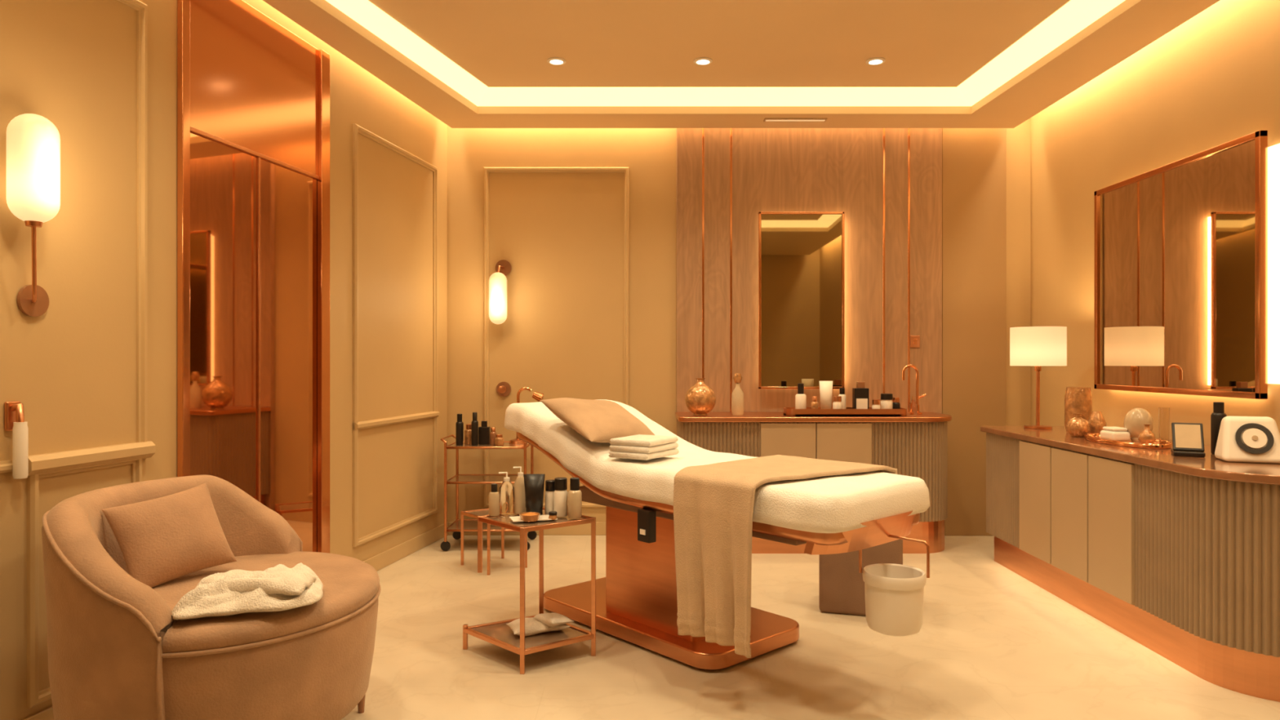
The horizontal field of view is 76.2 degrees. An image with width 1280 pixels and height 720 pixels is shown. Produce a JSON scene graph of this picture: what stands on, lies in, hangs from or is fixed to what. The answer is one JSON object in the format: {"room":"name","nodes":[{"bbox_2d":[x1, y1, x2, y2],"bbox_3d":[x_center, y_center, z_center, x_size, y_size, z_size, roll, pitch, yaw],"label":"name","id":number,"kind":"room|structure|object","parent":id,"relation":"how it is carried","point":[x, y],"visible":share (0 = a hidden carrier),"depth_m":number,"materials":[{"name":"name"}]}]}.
{"room":"spa treatment room","nodes":[
{"label":"spa treatment room","id":0,"kind":"room"},
{"bbox_2d":[0,0,447,719],"bbox_3d":[-2.028,-0.300,2.200,0.118,3.000,6.944,0,0,11],"label":"wall","id":1,"kind":"structure","parent":0,"point":[70,64],"depth_m":2.94,"materials":[{"name":"paint"}]},
{"bbox_2d":[4,400,28,479],"bbox_3d":[-1.886,0.241,2.477,0.056,0.233,0.048,0,0,11],"label":"soap dispenser","id":2,"kind":"object","parent":1,"relation":"attached to","point":[14,415],"visible":1,"depth_m":2.46,"materials":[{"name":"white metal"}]},
{"bbox_2d":[12,421,28,479],"bbox_3d":[-1.877,0.273,2.474,0.038,0.170,0.038,0,0,11],"label":"bottle","id":3,"kind":"object","parent":2,"relation":"on","point":[20,428],"depth_m":2.46,"materials":[{"name":"white glass"}]},
{"bbox_2d":[6,113,60,316],"bbox_3d":[-1.839,-0.440,2.499,0.139,0.610,0.176,0,0,11],"label":"wall sconce","id":4,"kind":"object","parent":1,"relation":"attached to","point":[33,140],"visible":1,"depth_m":2.44,"materials":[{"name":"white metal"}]},
{"bbox_2d":[22,706,54,719],"bbox_3d":[-2.156,1.155,1.178,0.012,0.090,4.000,0,0,11],"label":"board","id":5,"kind":"object","parent":1,"relation":"attached to","point":[47,713],"visible":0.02,"depth_m":2.58,"materials":[{"name":"paint"}]},
{"bbox_2d":[0,0,147,473],"bbox_3d":[-1.970,-0.481,2.132,0.022,1.638,1.745,0,0,11],"label":"trim","id":6,"kind":"structure","parent":1,"relation":"attached to","point":[141,9],"depth_m":2.97,"materials":[{"name":"paint"}]},
{"bbox_2d":[26,458,142,707],"bbox_3d":[-1.853,0.709,2.749,0.022,0.742,0.440,0,0,11],"label":"trim","id":7,"kind":"structure","parent":1,"relation":"attached to","point":[35,697],"depth_m":2.54,"materials":[{"name":"paint"}]},
{"bbox_2d":[27,440,155,475],"bbox_3d":[-1.842,0.328,2.755,0.040,0.060,0.495,0,0,11],"label":"rail","id":8,"kind":"object","parent":1,"relation":"attached to","point":[74,459],"visible":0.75,"depth_m":2.72,"materials":[{"name":"paint"}]},
{"bbox_2d":[177,0,329,553],"bbox_3d":[-1.674,-0.170,3.634,0.038,2.740,0.995,0,0,11],"label":"mirror","id":9,"kind":"object","parent":1,"relation":"attached to","point":[253,95],"visible":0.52,"depth_m":3.58,"materials":[{"name":"orange mirror"}]},
{"bbox_2d":[352,123,437,547],"bbox_3d":[-1.443,-0.133,4.905,0.022,2.285,1.030,0,0,11],"label":"trim","id":10,"kind":"structure","parent":1,"relation":"attached to","point":[357,129],"depth_m":4.41,"materials":[{"name":"paint"}]},
{"bbox_2d":[352,411,439,430],"bbox_3d":[-1.439,0.358,4.905,0.030,0.040,1.030,0,0,11],"label":"rail","id":11,"kind":"object","parent":1,"relation":"attached to","point":[396,420],"visible":1,"depth_m":4.81,"materials":[{"name":"paint"}]},
{"bbox_2d":[363,521,448,571],"bbox_3d":[-1.452,1.155,4.882,0.012,0.090,1.460,0,0,11],"label":"board","id":12,"kind":"object","parent":1,"relation":"attached to","point":[397,553],"visible":0.51,"depth_m":4.98,"materials":[{"name":"paint"}]},
{"bbox_2d":[297,0,1153,115],"bbox_3d":[0.135,-1.544,3.150,4.330,0.012,4.000,0,0,0],"label":"trim","id":13,"kind":"structure","parent":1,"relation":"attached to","point":[313,5],"depth_m":4.52,"materials":[{"name":"paint"}]},
{"bbox_2d":[447,117,1031,521],"bbox_3d":[0.679,-0.300,5.650,4.202,3.000,0.100,0,0,0],"label":"wall","id":14,"kind":"structure","parent":0,"point":[561,235],"depth_m":5.60,"materials":[{"name":"paint"}]},
{"bbox_2d":[488,259,511,324],"bbox_3d":[-0.948,-0.463,5.514,0.135,0.445,0.168,0,0,0],"label":"wall sconce","id":15,"kind":"object","parent":14,"relation":"attached to","point":[498,280],"visible":1,"depth_m":5.45,"materials":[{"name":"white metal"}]},
{"bbox_2d":[496,381,511,396],"bbox_3d":[-0.935,0.200,5.564,0.104,0.104,0.071,0,0,0],"label":"handle","id":16,"kind":"object","parent":14,"relation":"attached to","point":[503,388],"visible":1,"depth_m":5.59,"materials":[{"name":"brown metal"}]},
{"bbox_2d":[448,521,605,535],"bbox_3d":[-0.535,1.155,5.594,1.550,0.090,0.012,0,0,0],"label":"board","id":17,"kind":"object","parent":14,"relation":"attached to","point":[582,529],"visible":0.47,"depth_m":5.59,"materials":[{"name":"paint"}]},
{"bbox_2d":[483,167,629,507],"bbox_3d":[-0.573,-0.155,5.589,0.995,2.330,0.022,0,0,0],"label":"trim","id":18,"kind":"structure","parent":14,"relation":"attached to","point":[486,170],"depth_m":5.58,"materials":[{"name":"paint"}]},
{"bbox_2d":[676,128,702,412],"bbox_3d":[0.338,-0.290,5.577,0.176,2.980,0.043,0,0,0],"label":"plank","id":19,"kind":"object","parent":14,"relation":"attached to","point":[689,140],"visible":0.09,"depth_m":5.56,"materials":[{"name":"brown wood"}]},
{"bbox_2d":[702,128,704,380],"bbox_3d":[0.430,-0.290,5.574,0.014,2.980,0.044,0,0,0],"label":"strip","id":20,"kind":"object","parent":14,"relation":"attached to","point":[703,129],"visible":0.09,"depth_m":5.55,"materials":[{"name":"gold metal"}]},
{"bbox_2d":[704,128,729,412],"bbox_3d":[0.525,-0.290,5.577,0.182,2.980,0.043,0,0,0],"label":"wall panel","id":21,"kind":"object","parent":14,"relation":"attached to","point":[717,140],"visible":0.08,"depth_m":5.56,"materials":[{"name":"brown wood"}]},
{"bbox_2d":[729,128,732,412],"bbox_3d":[0.620,-0.290,5.574,0.014,2.980,0.044,0,0,0],"label":"strip","id":22,"kind":"object","parent":14,"relation":"attached to","point":[731,129],"visible":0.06,"depth_m":5.55,"materials":[{"name":"gold metal"}]},
{"bbox_2d":[732,128,883,412],"bbox_3d":[1.140,-0.290,5.577,1.032,2.980,0.043,0,0,0],"label":"wall panel","id":23,"kind":"object","parent":14,"relation":"attached to","point":[774,169],"visible":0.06,"depth_m":5.56,"materials":[{"name":"brown wood"}]},
{"bbox_2d":[758,211,844,389],"bbox_3d":[1.085,-0.400,5.514,0.575,1.190,0.078,0,0,0],"label":"vanity mirror","id":24,"kind":"object","parent":23,"relation":"attached to","point":[802,254],"visible":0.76,"depth_m":5.48,"materials":[{"name":"orange metal"}]},
{"bbox_2d":[883,128,884,393],"bbox_3d":[1.660,-0.290,5.574,0.014,2.980,0.044,0,0,0],"label":"strip","id":25,"kind":"object","parent":14,"relation":"attached to","point":[883,128],"visible":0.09,"depth_m":5.55,"materials":[{"name":"gold metal"}]},
{"bbox_2d":[884,128,907,412],"bbox_3d":[1.745,-0.290,5.577,0.162,2.980,0.043,0,0,0],"label":"plank","id":26,"kind":"object","parent":14,"relation":"attached to","point":[895,139],"visible":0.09,"depth_m":5.56,"materials":[{"name":"brown wood"}]},
{"bbox_2d":[907,128,910,412],"bbox_3d":[1.830,-0.290,5.574,0.014,2.980,0.044,0,0,0],"label":"strip","id":27,"kind":"object","parent":14,"relation":"attached to","point":[908,129],"visible":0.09,"depth_m":5.55,"materials":[{"name":"gold metal"}]},
{"bbox_2d":[910,128,942,413],"bbox_3d":[1.945,-0.290,5.577,0.222,2.980,0.043,0,0,0],"label":"wall panel","id":28,"kind":"object","parent":14,"relation":"attached to","point":[926,144],"visible":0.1,"depth_m":5.56,"materials":[{"name":"brown wood"}]},
{"bbox_2d":[910,335,919,347],"bbox_3d":[1.870,-0.125,5.548,0.064,0.080,0.012,0,0,0],"label":"wall outlet","id":29,"kind":"object","parent":28,"relation":"attached to","point":[914,340],"visible":1,"depth_m":5.55,"materials":[{"name":"orange metal"}]},
{"bbox_2d":[913,338,917,344],"bbox_3d":[1.870,-0.125,5.544,0.024,0.036,0.004,0,0,0],"label":"switch","id":30,"kind":"object","parent":29,"relation":"attached to","point":[915,340],"depth_m":5.54,"materials":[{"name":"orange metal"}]},
{"bbox_2d":[942,128,1006,535],"bbox_3d":[2.281,-0.290,5.585,0.438,2.980,0.029,0,0,0],"label":"wall panel","id":31,"kind":"object","parent":14,"relation":"attached to","point":[974,160],"depth_m":5.57,"materials":[{"name":"brown paint"}]},
{"bbox_2d":[262,0,1219,128],"bbox_3d":[0.000,-1.674,2.190,5.000,0.248,6.540,0,0,0],"label":"ceiling","id":32,"kind":"structure","parent":0,"point":[1157,18],"depth_m":4.79,"materials":[{"name":"beige paint"}]},
{"bbox_2d":[546,57,565,65],"bbox_3d":[-0.457,-1.635,4.470,0.104,0.009,0.104,0,0,0],"label":"recessed light","id":33,"kind":"object","parent":32,"relation":"in","point":[553,60],"visible":1,"depth_m":4.46,"materials":[{"name":"white plastic"}]},
{"bbox_2d":[693,57,712,65],"bbox_3d":[0.345,-1.635,4.470,0.104,0.009,0.104,0,0,0],"label":"recessed light","id":34,"kind":"object","parent":32,"relation":"in","point":[702,60],"visible":1,"depth_m":4.46,"materials":[{"name":"white plastic"}]},
{"bbox_2d":[368,0,1070,86],"bbox_3d":[0.100,-1.715,3.150,3.960,0.150,3.500,0,0,0],"label":"ceiling tray","id":35,"kind":"object","parent":32,"relation":"attached to","point":[499,42],"depth_m":4.17,"materials":[{"name":"paint"}]},
{"bbox_2d":[325,0,1125,106],"bbox_3d":[0.135,-1.611,3.150,4.230,0.053,3.900,0,0,0],"label":"led strip","id":36,"kind":"object","parent":32,"relation":"attached to","point":[1075,15],"visible":1,"depth_m":4.92,"materials":[{"name":"white plastic"}]},
{"bbox_2d":[763,118,826,121],"bbox_3d":[1.000,-1.545,5.260,0.400,0.008,0.060,0,0,0],"label":"air diffuser","id":37,"kind":"object","parent":32,"relation":"in","point":[766,119],"depth_m":5.25,"materials":[{"name":"beige metal"}]},
{"bbox_2d":[866,57,885,65],"bbox_3d":[1.290,-1.635,4.470,0.104,0.009,0.104,0,0,0],"label":"recessed light","id":38,"kind":"object","parent":32,"relation":"in","point":[876,60],"visible":1,"depth_m":4.46,"materials":[{"name":"white plastic"}]},
{"bbox_2d":[341,534,1279,719],"bbox_3d":[0.033,1.250,2.200,5.494,0.100,7.000,0,0,0],"label":"floor","id":39,"kind":"structure","parent":0,"point":[991,643],"depth_m":3.20,"materials":[{"name":"stone"}]},
{"bbox_2d":[41,475,381,719],"bbox_3d":[-1.278,0.800,2.519,0.909,0.799,0.960,0,0,-2],"label":"barrel armchair","id":40,"kind":"object","parent":39,"relation":"on","point":[117,649],"visible":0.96,"depth_m":2.16,"materials":[{"name":"beige fabric"}]},
{"bbox_2d":[102,482,236,587],"bbox_3d":[-1.452,0.545,2.530,0.192,0.285,0.319,0,0,29],"label":"throw pillow","id":41,"kind":"object","parent":40,"relation":"on","point":[160,540],"visible":0.94,"depth_m":2.48,"materials":[{"name":"beige fabric"}]},
{"bbox_2d":[171,562,323,619],"bbox_3d":[-1.085,0.630,2.287,0.379,0.088,0.309,0,0,-20],"label":"towel","id":42,"kind":"object","parent":40,"relation":"on","point":[278,588],"visible":1,"depth_m":2.20,"materials":[{"name":"white fabric"}]},
{"bbox_2d":[440,434,537,551],"bbox_3d":[-0.972,0.846,5.285,0.568,0.705,0.350,0,0,0],"label":"cart","id":43,"kind":"object","parent":39,"relation":"on","point":[469,525],"visible":0.63,"depth_m":5.20,"materials":[{"name":"orange metal"}]},
{"bbox_2d":[455,422,463,444],"bbox_3d":[-1.160,0.471,5.250,0.048,0.150,0.048,0,0,0],"label":"bottle","id":44,"kind":"object","parent":43,"relation":"on","point":[459,425],"depth_m":5.23,"materials":[{"name":"black plastic"}]},
{"bbox_2d":[471,420,478,445],"bbox_3d":[-1.060,0.467,5.240,0.044,0.158,0.044,0,0,0],"label":"bottle","id":45,"kind":"object","parent":43,"relation":"on","point":[474,424],"depth_m":5.22,"materials":[{"name":"black plastic"}]},
{"bbox_2d":[448,520,506,528],"bbox_3d":[-0.970,1.071,5.285,0.500,0.007,0.330,0,0,0],"label":"shelf","id":46,"kind":"object","parent":43,"relation":"attached to","point":[468,524],"depth_m":5.27,"materials":[{"name":"clear glass"}]},
{"bbox_2d":[455,412,503,445],"bbox_3d":[-1.022,0.441,5.267,0.315,0.210,0.119,0,0,8],"label":"bottles","id":47,"kind":"object","parent":43,"relation":"on","point":[474,435],"visible":1,"depth_m":5.24,"materials":[{"name":"black plastic"}]},
{"bbox_2d":[464,429,471,444],"bbox_3d":[-1.110,0.497,5.300,0.060,0.098,0.060,0,0,0],"label":"bottle","id":48,"kind":"object","parent":47,"relation":"on","point":[467,432],"depth_m":5.27,"materials":[{"name":"orange glass"}]},
{"bbox_2d":[489,431,496,444],"bbox_3d":[-0.950,0.505,5.280,0.044,0.082,0.044,0,0,0],"label":"bottle","id":49,"kind":"object","parent":47,"relation":"on","point":[492,434],"depth_m":5.26,"materials":[{"name":"brown metal"}]},
{"bbox_2d":[494,437,503,445],"bbox_3d":[-0.900,0.520,5.220,0.060,0.052,0.060,0,0,0],"label":"bottle","id":50,"kind":"object","parent":47,"relation":"on","point":[498,441],"depth_m":5.19,"materials":[{"name":"orange glass"}]},
{"bbox_2d":[478,426,490,444],"bbox_3d":[-1.010,0.490,5.300,0.070,0.112,0.042,0,0,0],"label":"bottle","id":51,"kind":"object","parent":43,"relation":"on","point":[484,433],"depth_m":5.28,"materials":[{"name":"black plastic"}]},
{"bbox_2d":[448,475,524,481],"bbox_3d":[-0.970,0.770,5.285,0.500,0.007,0.330,0,0,0],"label":"shelf","id":52,"kind":"object","parent":43,"relation":"attached to","point":[456,477],"depth_m":5.30,"materials":[{"name":"clear glass"}]},
{"bbox_2d":[448,441,528,446],"bbox_3d":[-0.970,0.550,5.285,0.500,0.007,0.330,0,0,0],"label":"shelf","id":53,"kind":"object","parent":43,"relation":"attached to","point":[505,443],"depth_m":5.23,"materials":[{"name":"orange glass"}]},
{"bbox_2d":[509,386,543,444],"bbox_3d":[-0.746,0.361,5.360,0.228,0.370,0.120,0,0,0],"label":"lamp","id":54,"kind":"object","parent":43,"relation":"on","point":[537,396],"visible":0.76,"depth_m":5.34,"materials":[{"name":"orange metal"}]},
{"bbox_2d":[460,507,527,575],"bbox_3d":[-0.846,1.042,4.745,0.285,0.315,0.314,0,0,-38],"label":"table","id":55,"kind":"object","parent":39,"relation":"on","point":[474,513],"visible":0.43,"depth_m":4.76,"materials":[{"name":"orange metal"}]},
{"bbox_2d":[462,506,595,674],"bbox_3d":[-0.457,0.920,3.353,0.353,0.560,0.453,0,0,-45],"label":"cart","id":56,"kind":"object","parent":39,"relation":"on","point":[498,633],"visible":0.85,"depth_m":3.30,"materials":[{"name":"orange metal"}]},
{"bbox_2d":[509,514,557,522],"bbox_3d":[-0.430,0.637,3.290,0.181,0.004,0.095,0,0,-16],"label":"tray","id":57,"kind":"object","parent":56,"relation":"on","point":[548,517],"depth_m":3.25,"materials":[{"name":"white plastic"}]},
{"bbox_2d":[488,466,582,522],"bbox_3d":[-0.429,0.543,3.333,0.385,0.193,0.230,0,0,0],"label":"bottles","id":58,"kind":"object","parent":56,"relation":"on","point":[526,499],"visible":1,"depth_m":3.34,"materials":[{"name":"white plastic"}]},
{"bbox_2d":[488,491,499,515],"bbox_3d":[-0.600,0.591,3.360,0.044,0.098,0.044,0,0,0],"label":"bottle","id":59,"kind":"object","parent":58,"relation":"on","point":[494,496],"depth_m":3.34,"materials":[{"name":"beige plastic"}]},
{"bbox_2d":[499,480,514,515],"bbox_3d":[-0.555,0.572,3.400,0.060,0.136,0.060,0,0,0],"label":"bottle","id":60,"kind":"object","parent":58,"relation":"on","point":[506,488],"depth_m":3.38,"materials":[{"name":"clear glass"}]},
{"bbox_2d":[514,475,525,514],"bbox_3d":[-0.500,0.564,3.420,0.056,0.152,0.056,0,0,0],"label":"bottle","id":61,"kind":"object","parent":58,"relation":"on","point":[519,488],"depth_m":3.40,"materials":[{"name":"white plastic"}]},
{"bbox_2d":[544,491,554,514],"bbox_3d":[-0.370,0.591,3.390,0.050,0.098,0.050,0,0,0],"label":"bottle","id":62,"kind":"object","parent":58,"relation":"on","point":[548,495],"depth_m":3.37,"materials":[{"name":"white plastic"}]},
{"bbox_2d":[548,515,557,519],"bbox_3d":[-0.350,0.630,3.280,0.036,0.018,0.036,0,0,0],"label":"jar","id":63,"kind":"object","parent":58,"relation":"on","point":[551,517],"depth_m":3.27,"materials":[{"name":"orange glass"}]},
{"bbox_2d":[554,489,567,516],"bbox_3d":[-0.325,0.585,3.350,0.056,0.108,0.056,0,0,0],"label":"bottle","id":64,"kind":"object","parent":58,"relation":"on","point":[560,495],"depth_m":3.33,"materials":[{"name":"white plastic"}]},
{"bbox_2d":[568,489,582,518],"bbox_3d":[-0.265,0.584,3.320,0.056,0.112,0.056,0,0,0],"label":"bottle","id":65,"kind":"object","parent":58,"relation":"on","point":[575,496],"depth_m":3.30,"materials":[{"name":"beige plastic"}]},
{"bbox_2d":[506,612,573,635],"bbox_3d":[-0.404,1.081,3.346,0.256,0.074,0.178,0,0,-23],"label":"towels","id":66,"kind":"object","parent":56,"relation":"on","point":[547,622],"visible":0.98,"depth_m":3.32,"materials":[{"name":"beige fabric"}]},
{"bbox_2d":[504,399,929,669],"bbox_3d":[0.265,0.704,3.438,0.750,0.993,2.047,0,0,-42],"label":"bed","id":67,"kind":"object","parent":39,"relation":"on","point":[637,602],"visible":0.66,"depth_m":3.34,"materials":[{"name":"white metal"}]},
{"bbox_2d":[539,397,654,442],"bbox_3d":[-0.171,0.273,3.681,0.326,0.206,0.482,0,0,40],"label":"bed pillow","id":68,"kind":"object","parent":67,"relation":"on","point":[596,420],"visible":0.8,"depth_m":3.58,"materials":[{"name":"beige fabric"}]},
{"bbox_2d":[608,434,679,460],"bbox_3d":[0.018,0.363,3.421,0.199,0.077,0.256,0,0,32],"label":"folded towels","id":69,"kind":"object","parent":67,"relation":"on","point":[639,446],"visible":1,"depth_m":3.34,"materials":[{"name":"white fabric"}]},
{"bbox_2d":[673,454,897,657],"bbox_3d":[0.526,0.692,3.059,0.767,0.588,0.520,0,0,-42],"label":"throw blanket","id":70,"kind":"object","parent":67,"relation":"on","point":[713,504],"visible":0.99,"depth_m":2.85,"materials":[{"name":"beige fabric"}]},
{"bbox_2d":[675,412,951,553],"bbox_3d":[1.111,0.776,5.283,1.747,0.848,0.526,0,0,0],"label":"vanity cabinet","id":71,"kind":"object","parent":39,"relation":"on","point":[916,446],"visible":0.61,"depth_m":5.04,"materials":[{"name":"beige paint"}]},
{"bbox_2d":[675,412,951,422],"bbox_3d":[1.111,0.367,5.283,1.747,0.031,0.526,0,0,0],"label":"countertop","id":72,"kind":"structure","parent":71,"relation":"on","point":[681,416],"depth_m":5.02,"materials":[{"name":"brown wood"}]},
{"bbox_2d":[684,377,715,415],"bbox_3d":[0.385,0.234,5.200,0.200,0.235,0.200,0,0,0],"label":"vase","id":73,"kind":"object","parent":72,"relation":"on","point":[700,398],"visible":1,"depth_m":5.13,"materials":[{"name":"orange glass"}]},
{"bbox_2d":[731,373,744,415],"bbox_3d":[0.625,0.216,5.220,0.084,0.270,0.084,0,0,0],"label":"glass decanter","id":74,"kind":"object","parent":72,"relation":"on","point":[737,395],"visible":1,"depth_m":5.19,"materials":[{"name":"glass"}]},
{"bbox_2d":[783,407,906,416],"bbox_3d":[1.300,0.329,5.190,0.760,0.045,0.180,0,0,0],"label":"tray","id":75,"kind":"object","parent":72,"relation":"on","point":[789,411],"visible":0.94,"depth_m":5.10,"materials":[{"name":"brown wood"}]},
{"bbox_2d":[795,383,806,408],"label":"bottles","id":76,"kind":"object","parent":75,"relation":"on","point":[800,398],"depth_m":5.16,"materials":[{"name":"white plastic"}]},
{"bbox_2d":[811,401,817,408],"bbox_3d":[1.100,0.300,5.140,0.044,0.077,0.044,0,0,0],"label":"bottle","id":77,"kind":"object","parent":75,"relation":"on","point":[814,404],"depth_m":5.12,"materials":[{"name":"orange glass"}]},
{"bbox_2d":[811,381,845,408],"label":"bottles","id":78,"kind":"object","parent":75,"relation":"on","point":[825,387],"depth_m":5.18,"materials":[{"name":"white plastic"}]},
{"bbox_2d":[832,401,841,408],"bbox_3d":[1.245,0.300,5.150,0.056,0.077,0.056,0,0,0],"label":"jar","id":79,"kind":"object","parent":75,"relation":"on","point":[836,405],"depth_m":5.13,"materials":[{"name":"white plastic"}]},
{"bbox_2d":[838,394,845,408],"bbox_3d":[1.290,0.279,5.210,0.048,0.120,0.048,0,0,0],"label":"bottle","id":80,"kind":"object","parent":75,"relation":"on","point":[843,396],"depth_m":5.19,"materials":[{"name":"white plastic"}]},
{"bbox_2d":[852,382,900,408],"label":"bottles","id":81,"kind":"object","parent":75,"relation":"on","point":[860,396],"depth_m":5.15,"materials":[{"name":"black plastic"}]},
{"bbox_2d":[871,404,880,408],"bbox_3d":[1.490,0.309,5.150,0.052,0.058,0.052,0,0,0],"label":"jar","id":82,"kind":"object","parent":75,"relation":"on","point":[874,406],"depth_m":5.13,"materials":[{"name":"white plastic"}]},
{"bbox_2d":[880,400,892,408],"bbox_3d":[1.565,0.295,5.180,0.072,0.088,0.072,0,0,0],"label":"bottle","id":83,"kind":"object","parent":75,"relation":"on","point":[885,404],"depth_m":5.15,"materials":[{"name":"white plastic"}]},
{"bbox_2d":[892,402,900,408],"bbox_3d":[1.630,0.303,5.200,0.052,0.070,0.052,0,0,0],"label":"bottle","id":84,"kind":"object","parent":75,"relation":"on","point":[895,405],"depth_m":5.18,"materials":[{"name":"black glass"}]},
{"bbox_2d":[908,395,917,415],"bbox_3d":[1.740,0.291,5.200,0.054,0.120,0.054,0,0,0],"label":"soap bottle","id":85,"kind":"object","parent":72,"relation":"on","point":[913,407],"depth_m":5.18,"materials":[{"name":"orange glass"}]},
{"bbox_2d":[902,364,926,415],"bbox_3d":[1.755,0.189,5.267,0.128,0.324,0.170,0,0,45],"label":"gooseneck faucet","id":86,"kind":"object","parent":72,"relation":"on","point":[913,407],"visible":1,"depth_m":5.29,"materials":[{"name":"orange metal"}]},
{"bbox_2d":[818,538,902,615],"bbox_3d":[1.080,0.965,3.980,0.390,0.470,0.350,0,0,17],"label":"footstool","id":87,"kind":"object","parent":39,"relation":"on","point":[841,584],"visible":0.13,"depth_m":3.83,"materials":[{"name":"brown fabric"}]},
{"bbox_2d":[862,563,926,636],"bbox_3d":[0.844,0.800,2.713,0.202,0.200,0.202,0,0,-42],"label":"waste bin","id":88,"kind":"object","parent":39,"relation":"on","point":[894,593],"visible":1,"depth_m":2.64,"materials":[{"name":"white plastic"}]},
{"bbox_2d":[980,426,1279,702],"bbox_3d":[2.368,0.800,3.862,0.615,0.800,2.185,0,0,0],"label":"base cabinet","id":89,"kind":"object","parent":39,"relation":"on","point":[1179,556],"visible":0.99,"depth_m":3.32,"materials":[{"name":"beige paint"}]},
{"bbox_2d":[980,426,1279,484],"bbox_3d":[2.368,0.416,3.862,0.615,0.033,2.185,0,0,0],"label":"countertop","id":90,"kind":"structure","parent":89,"relation":"on","point":[1209,466],"depth_m":3.38,"materials":[{"name":"brown metal"}]},
{"bbox_2d":[1009,326,1066,429],"bbox_3d":[2.330,0.104,4.780,0.300,0.590,0.300,0,0,0],"label":"table lamp","id":91,"kind":"object","parent":90,"relation":"on","point":[1037,347],"visible":1,"depth_m":4.66,"materials":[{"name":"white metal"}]},
{"bbox_2d":[1066,413,1089,437],"bbox_3d":[2.280,0.338,4.250,0.112,0.122,0.112,0,0,0],"label":"bottle","id":92,"kind":"object","parent":90,"relation":"on","point":[1077,426],"visible":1,"depth_m":4.21,"materials":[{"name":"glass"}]},
{"bbox_2d":[1064,386,1092,433],"bbox_3d":[2.400,0.274,4.470,0.136,0.250,0.136,0,0,0],"label":"glass vase","id":93,"kind":"object","parent":90,"relation":"on","point":[1077,399],"visible":0.77,"depth_m":4.42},
{"bbox_2d":[1088,410,1106,433],"bbox_3d":[2.400,0.334,4.290,0.090,0.130,0.090,0,0,0],"label":"vase","id":94,"kind":"object","parent":90,"relation":"on","point":[1096,421],"visible":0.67,"depth_m":4.26,"materials":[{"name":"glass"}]},
{"bbox_2d":[1084,426,1172,448],"bbox_3d":[2.340,0.363,3.930,0.268,0.072,0.556,0,0,0],"label":"tray","id":95,"kind":"object","parent":90,"relation":"on","point":[1117,436],"visible":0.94,"depth_m":3.91,"materials":[{"name":"orange metal"}]},
{"bbox_2d":[1123,408,1153,441],"bbox_3d":[2.400,0.310,3.930,0.124,0.161,0.124,0,0,0],"label":"ornament","id":96,"kind":"object","parent":95,"relation":"on","point":[1134,420],"visible":0.77,"depth_m":3.89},
{"bbox_2d":[1137,423,1155,444],"bbox_3d":[2.335,0.343,3.760,0.072,0.097,0.072,0,0,0],"label":"bottle","id":97,"kind":"object","parent":95,"relation":"on","point":[1146,436],"visible":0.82,"depth_m":3.74,"materials":[{"name":"orange glass"}]},
{"bbox_2d":[1158,407,1169,444],"bbox_3d":[2.440,0.306,3.800,0.044,0.170,0.044,0,0,0],"label":"glass tumbler","id":98,"kind":"object","parent":95,"relation":"on","point":[1163,412],"visible":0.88,"depth_m":3.78,"materials":[{"name":"clear glass"}]},
{"bbox_2d":[1170,422,1205,457],"bbox_3d":[2.302,0.333,3.431,0.110,0.132,0.130,0,0,29],"label":"picture frame","id":99,"kind":"object","parent":90,"relation":"on","point":[1188,440],"visible":1,"depth_m":3.42,"materials":[{"name":"black plastic"}]},
{"bbox_2d":[1210,401,1226,453],"bbox_3d":[2.460,0.289,3.470,0.056,0.220,0.056,0,0,0],"label":"spray bottle","id":100,"kind":"object","parent":90,"relation":"on","point":[1218,414],"visible":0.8,"depth_m":3.46,"materials":[{"name":"plastic"}]},
{"bbox_2d":[1214,416,1279,463],"bbox_3d":[2.407,0.311,3.218,0.214,0.175,0.136,0,0,20],"label":"speaker","id":101,"kind":"object","parent":90,"relation":"on","point":[1251,439],"visible":1,"depth_m":3.19,"materials":[{"name":"white plastic"}]},
{"bbox_2d":[1031,0,1279,445],"bbox_3d":[2.730,-0.300,2.200,0.100,3.000,6.800,0,0,0],"label":"wall","id":102,"kind":"structure","parent":0,"point":[1212,80],"depth_m":4.47,"materials":[{"name":"paint"}]},
{"bbox_2d":[1093,129,1279,399],"bbox_3d":[2.639,-0.400,4.030,0.078,1.130,1.290,0,0,0],"label":"wall mirror","id":103,"kind":"object","parent":102,"relation":"attached to","point":[1187,250],"visible":1,"depth_m":3.86,"materials":[{"name":"orange metal"}]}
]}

